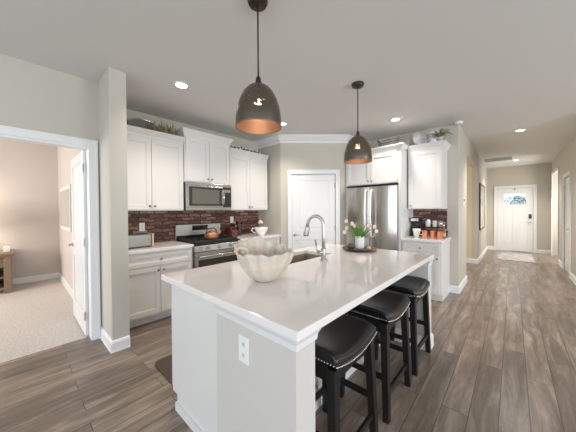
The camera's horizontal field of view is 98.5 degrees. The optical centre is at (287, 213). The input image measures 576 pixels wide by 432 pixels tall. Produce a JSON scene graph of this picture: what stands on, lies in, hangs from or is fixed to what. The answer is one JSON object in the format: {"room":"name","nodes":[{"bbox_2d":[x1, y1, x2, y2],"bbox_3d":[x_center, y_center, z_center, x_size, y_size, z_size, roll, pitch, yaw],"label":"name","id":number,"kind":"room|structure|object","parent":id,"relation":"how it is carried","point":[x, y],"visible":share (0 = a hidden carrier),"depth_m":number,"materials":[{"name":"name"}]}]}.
{"room":"kitchen","nodes":[
{"label":"kitchen","id":0,"kind":"room"},
{"bbox_2d":[0,139,59,278],"bbox_3d":[-4.759,-0.010,2.560,3.650,2.740,3.840,0,1,42],"label":"wall","id":1,"kind":"structure","parent":0,"point":[29,210],"depth_m":4.82,"materials":[{"name":"beige paint"}]},
{"bbox_2d":[3,272,72,298],"bbox_3d":[-4.679,1.302,2.587,3.500,0.115,3.712,0,1,42],"label":"baseboard","id":2,"kind":"structure","parent":1,"relation":"attached to","point":[29,279],"depth_m":4.80,"materials":[{"name":"white paint"}]},
{"bbox_2d":[0,54,101,326],"bbox_3d":[-3.826,0.006,0.783,0.120,2.740,5.220,0,1,42],"label":"wall","id":3,"kind":"structure","parent":0,"point":[35,97],"depth_m":2.38,"materials":[{"name":"beige paint"}]},
{"bbox_2d":[0,125,100,340],"bbox_3d":[-2.411,0.290,2.326,0.144,2.115,1.010,0,1,42],"label":"trim","id":4,"kind":"structure","parent":3,"relation":"attached to","point":[6,132],"depth_m":2.62,"materials":[{"name":"white paint"}]},
{"bbox_2d":[57,147,81,288],"bbox_3d":[-3.428,-0.035,3.939,3.530,2.740,0.008,0,1,42],"label":"wall","id":5,"kind":"structure","parent":0,"point":[65,155],"depth_m":4.45,"materials":[{"name":"beige paint"}]},
{"bbox_2d":[60,184,71,231],"bbox_3d":[-3.698,-0.086,4.139,1.160,0.720,0.054,0,1,42],"label":"wall art","id":6,"kind":"object","parent":5,"relation":"attached to","point":[65,192],"visible":0.78,"depth_m":3.96,"materials":[{"name":"white"}]},
{"bbox_2d":[60,188,69,227],"bbox_3d":[-3.715,-0.086,4.120,1.040,0.600,0.004,0,1,42],"label":"picture","id":7,"kind":"object","parent":6,"relation":"attached to","point":[64,193],"depth_m":4.07,"materials":[{"name":"white fabric"}]},
{"bbox_2d":[68,150,88,335],"bbox_3d":[-2.497,0.320,2.971,0.854,2.020,0.143,0,1,42],"label":"door","id":8,"kind":"structure","parent":5,"relation":"in","point":[79,244],"depth_m":2.85,"materials":[{"name":"white paint"}]},
{"bbox_2d":[98,67,129,340],"bbox_3d":[-3.225,-0.036,3.858,4.238,2.740,0.145,0,1,42],"label":"wall column","id":9,"kind":"structure","parent":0,"point":[112,114],"depth_m":2.44,"materials":[{"name":"beige paint"}]},
{"bbox_2d":[100,327,129,353],"bbox_3d":[-1.808,1.283,2.585,0.457,0.115,0.164,0,1,42],"label":"baseboard","id":10,"kind":"structure","parent":9,"relation":"attached to","point":[122,343],"depth_m":2.45,"materials":[{"name":"white paint"}]},
{"bbox_2d":[126,109,257,240],"bbox_3d":[-1.474,-0.051,4.181,0.120,2.740,2.685,0,1,42],"label":"wall","id":11,"kind":"structure","parent":0,"point":[131,114],"depth_m":3.90,"materials":[{"name":"beige paint"}]},
{"bbox_2d":[127,125,184,210],"bbox_3d":[-1.896,-0.558,3.334,0.385,1.040,0.868,0,1,42],"label":"upper cabinet","id":12,"kind":"object","parent":11,"relation":"attached to","point":[154,158],"visible":0.83,"depth_m":3.25,"materials":[{"name":"white paint"}]},
{"bbox_2d":[128,118,159,129],"bbox_3d":[-1.976,-1.191,3.417,0.072,0.237,0.418,0,1,42],"label":"serving tray","id":13,"kind":"object","parent":12,"relation":"on","point":[138,122],"visible":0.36,"depth_m":3.39,"materials":[{"name":"grey metal"}]},
{"bbox_2d":[146,121,176,134],"bbox_3d":[-1.768,-1.182,3.454,0.273,0.192,0.467,0,1,42],"label":"potted plant","id":14,"kind":"object","parent":12,"relation":"on","point":[163,128],"visible":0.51,"depth_m":3.45,"materials":[{"name":"green plant"}]},
{"bbox_2d":[128,210,258,241],"bbox_3d":[-1.458,0.178,4.099,0.012,0.455,2.545,0,1,42],"label":"backsplash","id":15,"kind":"structure","parent":11,"relation":"attached to","point":[162,224],"depth_m":3.85,"materials":[{"name":"brick"}]},
{"bbox_2d":[139,223,144,230],"bbox_3d":[-2.031,0.186,3.451,0.008,0.115,0.070,0,1,42],"label":"wall outlet","id":16,"kind":"object","parent":15,"relation":"attached to","point":[141,225],"visible":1,"depth_m":3.45,"materials":[{"name":"white plastic"}]},
{"bbox_2d":[175,127,233,184],"bbox_3d":[-1.336,-0.842,3.923,0.420,0.755,0.860,0,1,42],"label":"upper cabinet","id":17,"kind":"object","parent":11,"relation":"attached to","point":[205,155],"visible":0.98,"depth_m":3.76,"materials":[{"name":"white paint"}]},
{"bbox_2d":[183,181,230,209],"bbox_3d":[-1.313,-0.257,3.913,0.466,0.411,0.758,0,1,42],"label":"microwave","id":18,"kind":"object","parent":17,"relation":"attached to","point":[197,196],"visible":0.95,"depth_m":3.74,"materials":[{"name":"silver metal"}]},
{"bbox_2d":[229,147,268,209],"bbox_3d":[-0.796,-0.580,4.547,0.385,1.040,0.878,0,1,42],"label":"upper cabinet","id":19,"kind":"object","parent":11,"relation":"attached to","point":[248,170],"visible":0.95,"depth_m":4.41,"materials":[{"name":"white paint"}]},
{"bbox_2d":[230,144,260,153],"bbox_3d":[-0.745,-1.150,4.470,0.097,0.085,0.678,0,1,42],"label":"garland","id":20,"kind":"object","parent":19,"relation":"on","point":[232,146],"visible":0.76,"depth_m":4.41,"materials":[{"name":"grey"}]},
{"bbox_2d":[258,144,280,243],"bbox_3d":[-0.331,-0.067,4.875,0.640,2.740,0.120,0,1,42],"label":"wall","id":21,"kind":"structure","parent":0,"point":[271,217],"depth_m":4.75,"materials":[{"name":"beige paint"}]},
{"bbox_2d":[0,0,575,168],"bbox_3d":[1.399,-1.476,3.025,12.200,0.100,15.600,0,1,42],"label":"ceiling","id":22,"kind":"structure","parent":0,"point":[499,68],"depth_m":2.26,"materials":[{"name":"white paint"}]},
{"bbox_2d":[173,81,189,88],"bbox_3d":[-1.166,-1.401,2.712,0.170,0.008,0.170,0,1,42],"label":"recessed light","id":23,"kind":"object","parent":22,"relation":"in","point":[178,84],"visible":1,"depth_m":2.71,"materials":[{"name":"white paint"}]},
{"bbox_2d":[235,0,281,134],"bbox_3d":[-0.196,-0.983,1.631,0.304,0.830,0.304,0,1,42],"label":"pendant light","id":24,"kind":"object","parent":22,"relation":"hanging from","point":[257,102],"visible":1,"depth_m":1.55,"materials":[{"name":"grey metal"}]},
{"bbox_2d":[344,81,372,163],"bbox_3d":[0.765,-0.993,2.717,0.304,0.849,0.304,0,1,42],"label":"pendant light","id":25,"kind":"object","parent":22,"relation":"hanging from","point":[362,154],"visible":1,"depth_m":2.64,"materials":[{"name":"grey metal"}]},
{"bbox_2d":[390,117,401,121],"bbox_3d":[1.638,-1.432,3.780,0.170,0.008,0.170,0,1,42],"label":"recessed light","id":26,"kind":"object","parent":22,"relation":"in","point":[395,119],"visible":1,"depth_m":3.77,"materials":[{"name":"white paint"}]},
{"bbox_2d":[454,121,462,124],"bbox_3d":[2.694,-1.427,3.917,0.124,0.035,0.124,0,1,42],"label":"smoke detector","id":27,"kind":"object","parent":22,"relation":"attached to","point":[456,122],"visible":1,"depth_m":3.88,"materials":[{"name":"white plastic"}]},
{"bbox_2d":[482,155,513,162],"bbox_3d":[5.772,-1.495,6.821,0.640,0.012,0.680,0,1,42],"label":"ceiling vent","id":28,"kind":"object","parent":22,"relation":"in","point":[511,157],"visible":1,"depth_m":6.82,"materials":[{"name":"white metal"}]},
{"bbox_2d":[0,249,575,431],"bbox_3d":[1.418,1.363,3.059,12.200,0.100,15.600,0,1,42],"label":"floor","id":29,"kind":"structure","parent":0,"point":[502,357],"depth_m":2.14,"materials":[{"name":"brown wood"}]},
{"bbox_2d":[0,249,13,293],"bbox_3d":[-5.205,1.008,4.090,0.680,0.680,0.940,0,1,42],"label":"console table","id":30,"kind":"object","parent":29,"relation":"on","point":[5,257],"visible":1,"depth_m":4.18,"materials":[{"name":"brown wood"}]},
{"bbox_2d":[0,273,3,290],"bbox_3d":[-5.204,1.188,4.092,0.500,0.220,0.720,0,1,42],"label":"shelf","id":31,"kind":"object","parent":30,"relation":"attached to","point":[1,274],"depth_m":4.31,"materials":[{"name":"brown wood"}]},
{"bbox_2d":[3,246,9,251],"bbox_3d":[-4.923,0.621,4.340,0.120,0.082,0.080,0,1,42],"label":"trinket box","id":32,"kind":"object","parent":30,"relation":"on","point":[7,248],"visible":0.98,"depth_m":4.30,"materials":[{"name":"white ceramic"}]},
{"bbox_2d":[155,354,172,384],"bbox_3d":[-0.588,1.326,2.522,0.510,0.014,1.290,0,1,42],"label":"floor mat","id":33,"kind":"object","parent":29,"relation":"on","point":[164,365],"visible":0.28,"depth_m":2.15,"materials":[{"name":"brown fabric"}]},
{"bbox_2d":[171,258,433,431],"bbox_3d":[0.305,0.895,2.109,1.218,0.875,2.104,0,1,42],"label":"kitchen island","id":34,"kind":"object","parent":29,"relation":"on","point":[231,372],"visible":0.37,"depth_m":1.25,"materials":[{"name":"white paint"}]},
{"bbox_2d":[239,334,249,365],"bbox_3d":[-0.209,0.644,1.175,0.077,0.127,0.006,0,1,42],"label":"outlet plate","id":35,"kind":"object","parent":34,"relation":"attached to","point":[244,339],"depth_m":1.17,"materials":[{"name":"white plastic"}]},
{"bbox_2d":[161,244,433,341],"bbox_3d":[0.282,0.437,2.115,1.260,0.038,2.120,0,1,42],"label":"island countertop","id":36,"kind":"structure","parent":34,"relation":"on","point":[310,294],"depth_m":1.49,"materials":[{"name":"stone"}]},
{"bbox_2d":[234,237,293,282],"bbox_3d":[-0.149,0.297,1.585,0.372,0.263,0.367,0,1,42],"label":"shell bowl","id":37,"kind":"object","parent":36,"relation":"on","point":[262,260],"visible":1,"depth_m":1.50,"materials":[{"name":"white ceramic"}]},
{"bbox_2d":[290,253,320,263],"bbox_3d":[0.095,0.562,2.422,0.382,0.216,0.732,0,1,42],"label":"sink","id":38,"kind":"object","parent":36,"relation":"in","point":[301,257],"visible":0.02,"depth_m":2.73,"materials":[{"name":"silver metal"}]},
{"bbox_2d":[303,214,326,260],"bbox_3d":[0.237,0.212,2.231,0.226,0.410,0.086,0,1,29],"label":"faucet","id":39,"kind":"object","parent":36,"relation":"on","point":[322,251],"visible":1,"depth_m":2.19,"materials":[{"name":"silver metal"}]},
{"bbox_2d":[342,245,376,251],"bbox_3d":[0.795,0.393,2.762,0.380,0.027,0.380,0,1,42],"label":"tray","id":40,"kind":"object","parent":36,"relation":"on","point":[343,247],"visible":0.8,"depth_m":2.71,"materials":[{"name":"brown wood"}]},
{"bbox_2d":[343,219,377,248],"bbox_3d":[0.817,0.227,2.779,0.328,0.328,0.314,0,1,42],"label":"vase","id":41,"kind":"object","parent":40,"relation":"on","point":[359,236],"visible":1,"depth_m":2.76,"materials":[{"name":"white ceramic"}]},
{"bbox_2d":[315,314,378,431],"bbox_3d":[0.235,0.989,1.405,0.375,0.705,0.478,0,1,42],"label":"bar stool","id":42,"kind":"object","parent":29,"relation":"on","point":[343,341],"visible":0.53,"depth_m":1.34,"materials":[{"name":"black leather"}]},
{"bbox_2d":[346,184,397,250],"bbox_3d":[1.580,0.409,4.443,0.905,1.772,0.766,0,1,42],"label":"refrigerator","id":43,"kind":"object","parent":29,"relation":"on","point":[376,205],"visible":0.56,"depth_m":4.13,"materials":[{"name":"grey metal"}]},
{"bbox_2d":[340,290,410,424],"bbox_3d":[0.656,0.980,1.866,0.375,0.705,0.478,0,1,42],"label":"bar stool","id":44,"kind":"object","parent":29,"relation":"on","point":[384,309],"visible":0.6,"depth_m":1.72,"materials":[{"name":"black leather"}]},
{"bbox_2d":[374,275,430,376],"bbox_3d":[1.067,0.972,2.317,0.375,0.705,0.478,0,1,42],"label":"bar stool","id":45,"kind":"object","parent":29,"relation":"on","point":[417,288],"visible":0.59,"depth_m":2.19,"materials":[{"name":"black leather"}]},
{"bbox_2d":[397,142,412,250],"bbox_3d":[2.007,0.090,4.168,0.094,2.411,0.728,0,1,42],"label":"end panel","id":46,"kind":"object","parent":29,"relation":"on","point":[404,214],"visible":0.45,"depth_m":4.02,"materials":[{"name":"white paint"}]},
{"bbox_2d":[402,240,449,301],"bbox_3d":[2.224,0.859,4.005,0.550,0.875,0.698,0,1,42],"label":"base cabinet","id":47,"kind":"object","parent":29,"relation":"on","point":[440,267],"visible":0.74,"depth_m":3.70,"materials":[{"name":"white paint"}]},
{"bbox_2d":[401,235,450,242],"bbox_3d":[2.232,0.402,3.996,0.574,0.038,0.688,0,1,42],"label":"countertop","id":48,"kind":"structure","parent":47,"relation":"on","point":[408,238],"depth_m":3.81,"materials":[{"name":"stone"}]},
{"bbox_2d":[410,217,421,235],"bbox_3d":[2.192,0.224,4.243,0.150,0.310,0.195,0,1,42],"label":"coffee maker","id":49,"kind":"object","parent":48,"relation":"on","point":[416,222],"visible":0.66,"depth_m":4.22,"materials":[{"name":"black plastic"}]},
{"bbox_2d":[413,228,421,236],"bbox_3d":[2.100,0.315,4.035,0.124,0.135,0.140,-1,1,-10],"label":"mug","id":50,"kind":"object","parent":48,"relation":"on","point":[416,232],"visible":0.88,"depth_m":4.00,"materials":[{"name":"white ceramic"}]},
{"bbox_2d":[422,230,427,237],"bbox_3d":[2.156,0.326,3.889,0.082,0.115,0.100,-1,1,-12],"label":"copper mug","id":51,"kind":"object","parent":48,"relation":"on","point":[424,233],"visible":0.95,"depth_m":3.87,"materials":[{"name":"brown metal"}]},
{"bbox_2d":[430,231,434,238],"bbox_3d":[2.239,0.326,3.827,0.082,0.115,0.100,-1,1,-12],"label":"copper mug","id":52,"kind":"object","parent":48,"relation":"on","point":[432,233],"visible":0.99,"depth_m":3.80,"materials":[{"name":"brown metal"}]},
{"bbox_2d":[437,231,442,238],"bbox_3d":[2.296,0.327,3.736,0.082,0.115,0.100,-1,1,-12],"label":"copper mug","id":53,"kind":"object","parent":48,"relation":"on","point":[439,233],"visible":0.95,"depth_m":3.71,"materials":[{"name":"brown metal"}]},
{"bbox_2d":[442,225,445,237],"bbox_3d":[2.419,0.277,3.846,0.057,0.212,0.057,0,1,42],"label":"syrup bottle","id":54,"kind":"object","parent":48,"relation":"on","point":[443,230],"visible":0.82,"depth_m":3.83,"materials":[{"name":"brown glass"}]},
{"bbox_3d":[2.381,0.298,4.057,0.287,0.164,0.128,0,1,42],"label":"wire shelf","id":55,"kind":"object","parent":48,"relation":"on","visible":0},
{"bbox_2d":[425,219,430,226],"bbox_3d":[2.321,0.153,4.109,0.076,0.124,0.076,0,1,42],"label":"canister","id":56,"kind":"object","parent":55,"relation":"on","point":[428,222],"visible":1,"depth_m":4.08,"materials":[{"name":"white ceramic"}]},
{"bbox_2d":[498,252,534,262],"bbox_3d":[6.451,1.226,7.032,0.720,0.010,1.550,0,1,42],"label":"rug","id":57,"kind":"object","parent":29,"relation":"on","point":[518,257],"visible":1,"depth_m":6.92,"materials":[{"name":"white fabric"}]},
{"bbox_2d":[280,143,345,248],"bbox_3d":[0.476,-0.070,4.688,1.224,2.740,0.120,0,1,-1],"label":"wall","id":58,"kind":"structure","parent":0,"point":[330,156],"depth_m":4.62,"materials":[{"name":"beige paint"}]},
{"bbox_2d":[254,134,353,148],"bbox_3d":[0.453,-1.373,4.781,2.270,0.135,0.560,0,1,-2],"label":"trim","id":59,"kind":"structure","parent":58,"relation":"attached to","point":[319,138],"depth_m":4.57,"materials":[{"name":"white paint"}]},
{"bbox_2d":[292,174,335,249],"bbox_3d":[0.487,0.280,4.662,0.824,2.020,0.143,0,1,-1],"label":"door","id":60,"kind":"structure","parent":58,"relation":"in","point":[311,194],"depth_m":4.64,"materials":[{"name":"white paint"}]},
{"bbox_2d":[288,170,339,248],"bbox_3d":[0.483,0.243,4.620,0.970,2.115,0.025,0,1,-1],"label":"trim","id":61,"kind":"structure","parent":58,"relation":"attached to","point":[290,172],"depth_m":4.61,"materials":[{"name":"white paint"}]},
{"bbox_2d":[368,124,459,285],"bbox_3d":[2.127,-0.081,4.631,1.770,2.740,0.120,0,1,42],"label":"wall","id":62,"kind":"structure","parent":0,"point":[453,153],"depth_m":4.05,"materials":[{"name":"beige paint"}]},
{"bbox_2d":[344,144,407,187],"bbox_3d":[1.625,-0.811,4.516,0.945,0.610,0.699,0,1,42],"label":"upper cabinet","id":63,"kind":"object","parent":62,"relation":"attached to","point":[383,170],"visible":0.77,"depth_m":4.21,"materials":[{"name":"white paint"}]},
{"bbox_2d":[377,136,399,146],"bbox_3d":[1.675,-1.184,4.142,0.340,0.138,0.171,0,1,42],"label":"wire basket","id":64,"kind":"object","parent":63,"relation":"on","point":[378,141],"visible":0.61,"depth_m":4.11,"materials":[{"name":"grey metal"}]},
{"bbox_2d":[407,140,450,208],"bbox_3d":[2.317,-0.595,4.079,0.550,1.040,0.425,0,1,42],"label":"upper cabinet","id":65,"kind":"object","parent":62,"relation":"attached to","point":[427,162],"visible":1,"depth_m":3.96,"materials":[{"name":"white paint"}]},
{"bbox_2d":[412,132,427,144],"bbox_3d":[2.179,-1.234,4.097,0.240,0.236,0.087,0,1,4],"label":"decorative plate","id":66,"kind":"object","parent":65,"relation":"on","point":[419,137],"visible":0.81,"depth_m":4.07,"materials":[{"name":"white ceramic"}]},
{"bbox_2d":[428,130,436,142],"bbox_3d":[2.389,-1.253,4.102,0.140,0.270,0.140,0,1,42],"label":"ginger jar","id":67,"kind":"object","parent":65,"relation":"on","point":[433,139],"visible":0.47,"depth_m":4.05,"materials":[{"name":"white ceramic"}]},
{"bbox_2d":[425,128,452,141],"bbox_3d":[2.357,-1.210,3.869,0.406,0.192,0.436,0,1,32],"label":"spider plant","id":68,"kind":"object","parent":65,"relation":"on","point":[440,137],"visible":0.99,"depth_m":3.82,"materials":[{"name":"green plant"}]},
{"bbox_2d":[413,209,446,235],"bbox_3d":[2.436,0.150,4.265,0.515,0.455,0.012,0,1,42],"label":"backsplash","id":69,"kind":"structure","parent":62,"relation":"attached to","point":[437,215],"depth_m":4.24,"materials":[{"name":"brick"}]},
{"bbox_2d":[466,164,471,258],"bbox_3d":[3.304,-0.107,6.115,1.780,2.740,2.240,0,1,42],"label":"wall","id":70,"kind":"structure","parent":0,"point":[469,169],"depth_m":6.29,"materials":[{"name":"beige paint"}]},
{"bbox_2d":[459,126,486,284],"bbox_3d":[4.753,-0.118,6.299,0.120,2.740,5.880,0,1,42],"label":"wall","id":71,"kind":"structure","parent":0,"point":[468,154],"depth_m":5.63,"materials":[{"name":"beige paint"}]},
{"bbox_2d":[450,275,467,293],"bbox_3d":[3.015,1.229,4.397,0.169,0.115,0.969,0,1,42],"label":"baseboard","id":72,"kind":"structure","parent":71,"relation":"attached to","point":[453,289],"depth_m":4.07,"materials":[{"name":"white paint"}]},
{"bbox_2d":[466,246,486,263],"bbox_3d":[5.098,1.172,7.907,1.799,0.115,3.069,0,1,42],"label":"baseboard","id":73,"kind":"structure","parent":71,"relation":"attached to","point":[468,260],"depth_m":6.31,"materials":[{"name":"white paint"}]},
{"bbox_2d":[479,183,484,229],"bbox_3d":[5.407,-0.190,6.906,0.030,1.220,1.300,0,1,42],"label":"wall mirror","id":74,"kind":"object","parent":71,"relation":"attached to","point":[481,187],"visible":1,"depth_m":6.70,"materials":[{"name":"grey mirror"}]},
{"bbox_2d":[487,163,550,249],"bbox_3d":[7.723,-0.155,7.676,2.670,2.740,0.150,0,1,42],"label":"wall","id":75,"kind":"structure","parent":0,"point":[539,174],"depth_m":7.70,"materials":[{"name":"beige paint"}]},
{"bbox_2d":[497,187,533,251],"bbox_3d":[7.296,0.194,7.982,0.854,2.020,0.099,0,1,42],"label":"door","id":76,"kind":"structure","parent":75,"relation":"in","point":[514,205],"depth_m":7.98,"materials":[{"name":"white paint"}]},
{"bbox_2d":[504,196,525,203],"bbox_3d":[7.303,-0.445,7.986,0.549,0.270,0.022,0,1,42],"label":"window","id":77,"kind":"structure","parent":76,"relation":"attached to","point":[507,199],"depth_m":7.98,"materials":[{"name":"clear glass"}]},
{"bbox_2d":[494,184,536,252],"bbox_3d":[7.281,0.157,7.965,1.010,2.115,0.024,0,1,42],"label":"trim","id":78,"kind":"structure","parent":75,"relation":"attached to","point":[533,185],"depth_m":7.79,"materials":[{"name":"white paint"}]},
{"bbox_2d":[537,249,550,253],"bbox_3d":[7.775,1.159,7.539,0.300,0.115,0.019,0,1,42],"label":"baseboard","id":79,"kind":"structure","parent":75,"relation":"attached to","point":[538,250],"depth_m":7.53,"materials":[{"name":"white paint"}]},
{"bbox_2d":[551,134,575,276],"bbox_3d":[7.644,-0.110,4.002,4.250,2.740,5.400,0,1,42],"label":"wall","id":80,"kind":"structure","parent":0,"point":[565,160],"depth_m":5.54,"materials":[{"name":"beige paint"}]},
{"bbox_2d":[551,167,558,262],"bbox_3d":[7.194,0.031,6.687,0.024,2.400,1.450,0,1,42],"label":"trim","id":81,"kind":"structure","parent":80,"relation":"attached to","point":[557,168],"depth_m":6.71,"materials":[{"name":"white paint"}]},
{"bbox_2d":[562,170,571,276],"bbox_3d":[5.882,0.200,5.241,0.024,2.115,0.970,0,1,42],"label":"trim","id":82,"kind":"structure","parent":80,"relation":"attached to","point":[569,172],"depth_m":4.93,"materials":[{"name":"white paint"}]},
{"bbox_2d":[564,176,569,272],"bbox_3d":[5.915,0.237,5.216,0.143,2.020,0.818,0,1,42],"label":"door","id":83,"kind":"structure","parent":80,"relation":"in","point":[566,187],"depth_m":5.35,"materials":[{"name":"white paint"}]},
{"bbox_2d":[569,272,575,284],"bbox_3d":[4.910,1.219,4.170,0.019,0.115,1.940,0,1,42],"label":"baseboard","id":84,"kind":"structure","parent":80,"relation":"attached to","point":[572,277],"depth_m":4.63,"materials":[{"name":"white paint"}]},
{"bbox_3d":[-1.363,1.370,4.028,0.579,0.100,2.700,0,1,42],"label":"floor","id":85,"kind":"structure","parent":0,"visible":0},
{"bbox_2d":[129,247,192,327],"bbox_3d":[-1.790,0.895,3.252,0.655,0.875,0.850,0,1,42],"label":"base cabinet","id":86,"kind":"object","parent":85,"relation":"on","point":[150,297],"visible":0.66,"depth_m":3.00,"materials":[{"name":"white paint"}]},
{"bbox_2d":[128,241,193,254],"bbox_3d":[-1.800,0.438,3.253,0.643,0.038,0.854,0,1,42],"label":"countertop","id":87,"kind":"structure","parent":86,"relation":"on","point":[166,245],"depth_m":3.15,"materials":[{"name":"stone"}]},
{"bbox_2d":[128,233,153,247],"bbox_3d":[-1.864,0.335,3.067,0.166,0.170,0.360,0,1,42],"label":"toaster","id":88,"kind":"object","parent":87,"relation":"on","point":[144,239],"visible":0.59,"depth_m":3.03,"materials":[{"name":"silver metal"}]},
{"bbox_2d":[175,223,239,268],"bbox_3d":[-1.214,0.746,3.832,0.698,1.150,0.762,0,1,42],"label":"gas range","id":89,"kind":"object","parent":85,"relation":"on","point":[205,252],"visible":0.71,"depth_m":3.69,"materials":[{"name":"silver metal"}]},
{"bbox_2d":[178,239,239,244],"bbox_3d":[-1.236,0.412,3.846,0.605,0.018,0.762,0,1,42],"label":"cooktop","id":90,"kind":"object","parent":89,"relation":"in","point":[191,241],"depth_m":3.62,"materials":[{"name":"black ceramic"}]},
{"bbox_2d":[204,228,220,238],"bbox_3d":[-1.140,0.293,3.703,0.200,0.167,0.207,0,1,29],"label":"kettle","id":91,"kind":"object","parent":89,"relation":"on","point":[211,234],"visible":0.99,"depth_m":3.64,"materials":[{"name":"orange metal"}]},
{"bbox_2d":[265,237,279,243],"bbox_3d":[-0.668,0.872,4.489,0.655,0.875,0.920,0,1,42],"label":"base cabinet","id":92,"kind":"object","parent":85,"relation":"on","point":[275,239],"visible":0.09,"depth_m":4.54,"materials":[{"name":"white paint"}]},
{"bbox_2d":[236,233,280,240],"bbox_3d":[-0.678,0.415,4.489,0.643,0.038,0.922,0,1,42],"label":"countertop","id":93,"kind":"structure","parent":92,"relation":"on","point":[243,237],"depth_m":4.46,"materials":[{"name":"stone"}]},
{"bbox_2d":[227,223,237,236],"bbox_3d":[-0.969,0.283,4.340,0.177,0.231,0.120,0,1,42],"label":"knife block","id":94,"kind":"object","parent":93,"relation":"on","point":[232,231],"visible":0.97,"depth_m":4.30,"materials":[{"name":"red wood"}]},
{"bbox_2d":[234,221,242,235],"bbox_3d":[-0.897,0.268,4.523,0.172,0.256,0.145,0,1,42],"label":"utensil crock","id":95,"kind":"object","parent":93,"relation":"on","point":[239,230],"visible":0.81,"depth_m":4.48,"materials":[{"name":"grey ceramic"}]},
{"bbox_2d":[251,227,267,234],"bbox_3d":[-0.496,0.321,4.517,0.244,0.145,0.267,0,1,42],"label":"cup","id":96,"kind":"object","parent":93,"relation":"on","point":[260,231],"visible":0.95,"depth_m":4.45,"materials":[{"name":"white ceramic"}]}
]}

